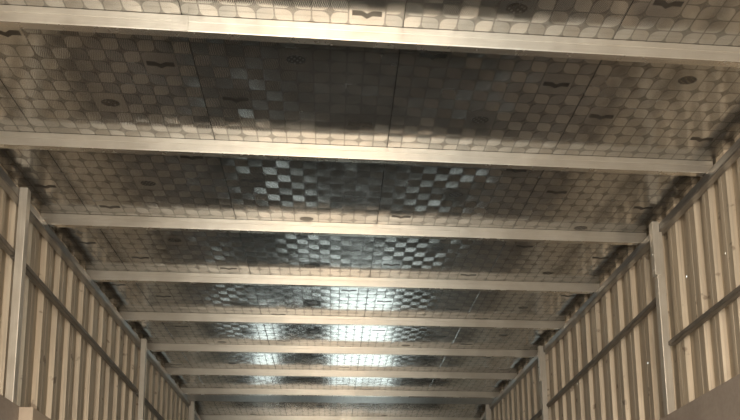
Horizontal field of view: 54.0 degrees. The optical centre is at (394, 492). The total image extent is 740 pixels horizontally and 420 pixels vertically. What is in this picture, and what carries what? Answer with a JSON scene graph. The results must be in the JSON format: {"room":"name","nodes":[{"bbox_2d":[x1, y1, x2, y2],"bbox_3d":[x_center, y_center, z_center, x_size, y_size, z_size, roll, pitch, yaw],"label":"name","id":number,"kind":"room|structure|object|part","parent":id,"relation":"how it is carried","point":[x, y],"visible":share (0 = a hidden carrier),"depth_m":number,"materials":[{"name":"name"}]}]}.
{"room":"warehouse","nodes":[
{"label":"warehouse","id":0,"kind":"room"},
{"bbox_2d":[0,394,18,419],"bbox_3d":[-2.638,1.138,6.242,0.312,2.755,17.500,0,-9,-5],"label":"wall","id":1,"kind":"structure","parent":0,"point":[9,410],"depth_m":4.34,"materials":[{"name":"grey paint"}]},
{"bbox_2d":[5,187,30,403],"bbox_3d":[-2.358,-1.245,4.536,0.051,1.416,0.055,0,-9,-5],"label":"wall post","id":2,"kind":"object","parent":1,"relation":"on","point":[11,387],"visible":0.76,"depth_m":4.51,"materials":[{"name":"beige wood"}]},
{"bbox_2d":[138,339,146,419],"bbox_3d":[-2.622,-0.847,7.489,0.051,1.549,0.055,0,-9,-5],"label":"wall post","id":3,"kind":"object","parent":1,"relation":"on","point":[143,354],"visible":1,"depth_m":7.52,"materials":[{"name":"beige wood"}]},
{"bbox_2d":[188,401,194,419],"bbox_3d":[-2.870,-0.482,10.169,0.080,1.664,0.064,0,-9,-5],"label":"wall post","id":4,"kind":"object","parent":1,"relation":"on","point":[192,403],"visible":1,"depth_m":10.25,"materials":[{"name":"metal"}]},
{"bbox_2d":[0,164,194,419],"bbox_3d":[-2.648,-1.059,6.588,0.035,1.793,17.500,0,-9,-5],"label":"wall","id":5,"kind":"structure","parent":0,"point":[61,375],"depth_m":5.62,"materials":[{"name":"beige wood"}]},
{"bbox_2d":[0,234,14,254],"bbox_3d":[-2.136,-2.008,1.432,0.048,0.037,6.370,0,-9,-5],"label":"beam","id":6,"kind":"structure","parent":5,"relation":"attached to","point":[4,244],"depth_m":4.47,"materials":[{"name":"brown wood"}]},
{"bbox_2d":[9,255,137,392],"bbox_3d":[-2.547,-1.282,6.040,0.048,0.037,2.935,0,-9,-5],"label":"beam","id":7,"kind":"structure","parent":5,"relation":"attached to","point":[30,273],"depth_m":5.64,"materials":[{"name":"brown wood"}]},
{"bbox_2d":[0,166,200,419],"bbox_3d":[-2.605,-1.562,6.670,0.060,0.606,17.500,0,-9,-5],"label":"beam","id":8,"kind":"structure","parent":5,"relation":"attached to","point":[6,183],"depth_m":5.83,"materials":[{"name":"brown wood"}]},
{"bbox_2d":[135,391,163,419],"bbox_3d":[-2.798,-0.838,8.854,0.048,0.037,2.655,0,-9,-5],"label":"beam","id":9,"kind":"structure","parent":5,"relation":"attached to","point":[150,407],"depth_m":8.12,"materials":[{"name":"brown wood"}]},
{"bbox_2d":[0,0,739,417],"bbox_3d":[-0.436,-1.706,6.887,4.920,0.608,17.500,0,-9,-5],"label":"ceiling","id":10,"kind":"structure","parent":0,"point":[52,81],"depth_m":4.48,"materials":[{"name":"grey metal"}]},
{"bbox_2d":[199,415,479,419],"bbox_3d":[-0.836,-1.157,11.366,4.412,0.083,0.036,0,-9,-5],"label":"ceiling beam","id":11,"kind":"structure","parent":10,"relation":"attached to","point":[202,417],"depth_m":11.32,"materials":[{"name":"beige wood"}]},
{"bbox_2d":[185,394,494,403],"bbox_3d":[-0.736,-1.359,10.247,4.412,0.083,0.310,0,-9,-5],"label":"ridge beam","id":12,"kind":"structure","parent":10,"relation":"attached to","point":[237,398],"depth_m":10.23,"materials":[{"name":"beige wood"}]},
{"bbox_2d":[181,388,498,397],"bbox_3d":[-0.721,-1.388,10.075,4.412,0.083,0.036,0,-9,-5],"label":"ceiling beam","id":13,"kind":"structure","parent":10,"relation":"attached to","point":[188,391],"depth_m":10.05,"materials":[{"name":"beige wood"}]},
{"bbox_2d":[165,368,516,379],"bbox_3d":[-0.635,-1.496,9.121,4.412,0.083,0.036,0,-9,-5],"label":"ceiling beam","id":14,"kind":"structure","parent":10,"relation":"attached to","point":[171,371],"depth_m":9.10,"materials":[{"name":"beige wood"}]},
{"bbox_2d":[120,312,564,329],"bbox_3d":[-0.465,-1.710,7.212,4.412,0.083,0.038,0,-9,-5],"label":"ceiling beam","id":15,"kind":"structure","parent":10,"relation":"attached to","point":[128,316],"depth_m":7.19,"materials":[{"name":"beige wood"}]},
{"bbox_3d":[0.343,-1.712,7.267,0.075,0.076,0.004,0,-9,-5],"label":"splice plate","id":16,"kind":"part","parent":15,"relation":"part of","materials":[{"name":"beige wood"}]},
{"bbox_2d":[147,343,537,357],"bbox_3d":[-0.550,-1.603,8.167,4.412,0.083,0.036,0,-9,-5],"label":"ceiling beam","id":17,"kind":"structure","parent":10,"relation":"attached to","point":[153,347],"depth_m":8.14,"materials":[{"name":"beige wood"}]},
{"bbox_2d":[86,270,599,293],"bbox_3d":[-0.380,-1.817,6.259,4.412,0.083,0.036,0,-9,-5],"label":"ceiling beam","id":18,"kind":"structure","parent":10,"relation":"attached to","point":[95,275],"depth_m":6.23,"materials":[{"name":"beige wood"}]},
{"bbox_2d":[41,213,646,244],"bbox_3d":[-0.295,-1.924,5.304,4.412,0.083,0.038,0,-9,-5],"label":"ceiling beam","id":19,"kind":"structure","parent":10,"relation":"attached to","point":[53,220],"depth_m":5.28,"materials":[{"name":"beige wood"}]},
{"bbox_3d":[0.513,-1.927,5.359,0.075,0.076,0.004,0,-9,-5],"label":"splice plate","id":20,"kind":"part","parent":19,"relation":"part of","materials":[{"name":"beige wood"}]},
{"bbox_2d":[0,131,712,175],"bbox_3d":[-0.210,-2.031,4.351,4.412,0.083,0.036,0,-9,-5],"label":"ceiling beam","id":21,"kind":"structure","parent":10,"relation":"attached to","point":[8,139],"depth_m":4.33,"materials":[{"name":"beige wood"}]},
{"bbox_2d":[0,5,739,67],"bbox_3d":[-0.124,-2.139,3.396,4.412,0.083,0.038,0,-9,-5],"label":"ceiling beam","id":22,"kind":"structure","parent":10,"relation":"attached to","point":[11,16],"depth_m":3.38,"materials":[{"name":"beige wood"}]},
{"bbox_3d":[-0.980,-2.141,3.302,0.075,0.076,0.004,0,-9,-5],"label":"splice plate","id":23,"kind":"part","parent":22,"relation":"part of","materials":[{"name":"beige wood"}]},
{"bbox_2d":[491,133,739,419],"bbox_3d":[1.794,-1.060,6.984,0.035,1.793,17.500,0,-9,-5],"label":"wall","id":24,"kind":"structure","parent":0,"point":[703,245],"depth_m":5.38,"materials":[{"name":"beige wood"}]},
{"bbox_2d":[530,407,548,419],"bbox_3d":[1.542,-0.734,9.225,0.048,0.037,2.655,0,-9,-5],"label":"beam","id":25,"kind":"structure","parent":24,"relation":"attached to","point":[537,415],"depth_m":8.24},
{"bbox_2d":[546,293,666,406],"bbox_3d":[1.785,-1.179,6.501,0.048,0.067,2.755,0,-9,-5],"label":"beam","id":26,"kind":"structure","parent":24,"relation":"attached to","point":[652,304],"depth_m":6.17,"materials":[{"name":"brown wood"}]},
{"bbox_2d":[480,138,739,419],"bbox_3d":[1.737,-1.562,7.058,0.060,0.606,17.500,0,-9,-5],"label":"beam","id":27,"kind":"structure","parent":24,"relation":"attached to","point":[732,154],"depth_m":5.57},
{"bbox_2d":[668,285,739,345],"bbox_3d":[2.203,-1.543,1.820,0.048,0.037,6.515,0,-9,-5],"label":"beam","id":28,"kind":"structure","parent":24,"relation":"attached to","point":[735,293],"depth_m":4.53,"materials":[{"name":"brown wood"}]},
{"bbox_2d":[659,374,739,419],"bbox_3d":[1.846,1.137,6.642,0.312,2.755,17.500,0,-9,-5],"label":"wall","id":29,"kind":"structure","parent":0,"point":[722,402],"depth_m":4.28,"materials":[{"name":"grey paint"}]},
{"bbox_2d":[485,404,490,419],"bbox_3d":[1.378,-0.482,10.548,0.080,1.664,0.064,0,-9,-5],"label":"wall post","id":30,"kind":"object","parent":29,"relation":"on","point":[487,409],"visible":0.88,"depth_m":10.63,"materials":[{"name":"metal"}]},
{"bbox_2d":[537,346,548,419],"bbox_3d":[1.618,-0.848,7.863,0.080,1.549,0.064,0,-9,-5],"label":"wall post","id":31,"kind":"object","parent":29,"relation":"on","point":[541,355],"visible":1,"depth_m":7.90,"materials":[{"name":"metal"}]},
{"bbox_2d":[649,221,674,416],"bbox_3d":[1.866,-1.223,5.078,0.080,1.424,0.064,0,-9,-5],"label":"wall post","id":32,"kind":"object","parent":29,"relation":"on","point":[656,245],"visible":0.85,"depth_m":5.07,"materials":[{"name":"metal"}]},
{"bbox_3d":[-0.381,2.556,6.270,4.814,0.100,17.600,0,-9,-5],"label":"floor","id":33,"kind":"structure","parent":0,"visible":0},
{"bbox_2d":[18,407,50,419],"bbox_3d":[-2.285,0.864,4.518,0.085,2.750,0.500,0,-9,-5],"label":"pier","id":34,"kind":"object","parent":33,"relation":"on","point":[25,413],"visible":1,"depth_m":4.48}
]}

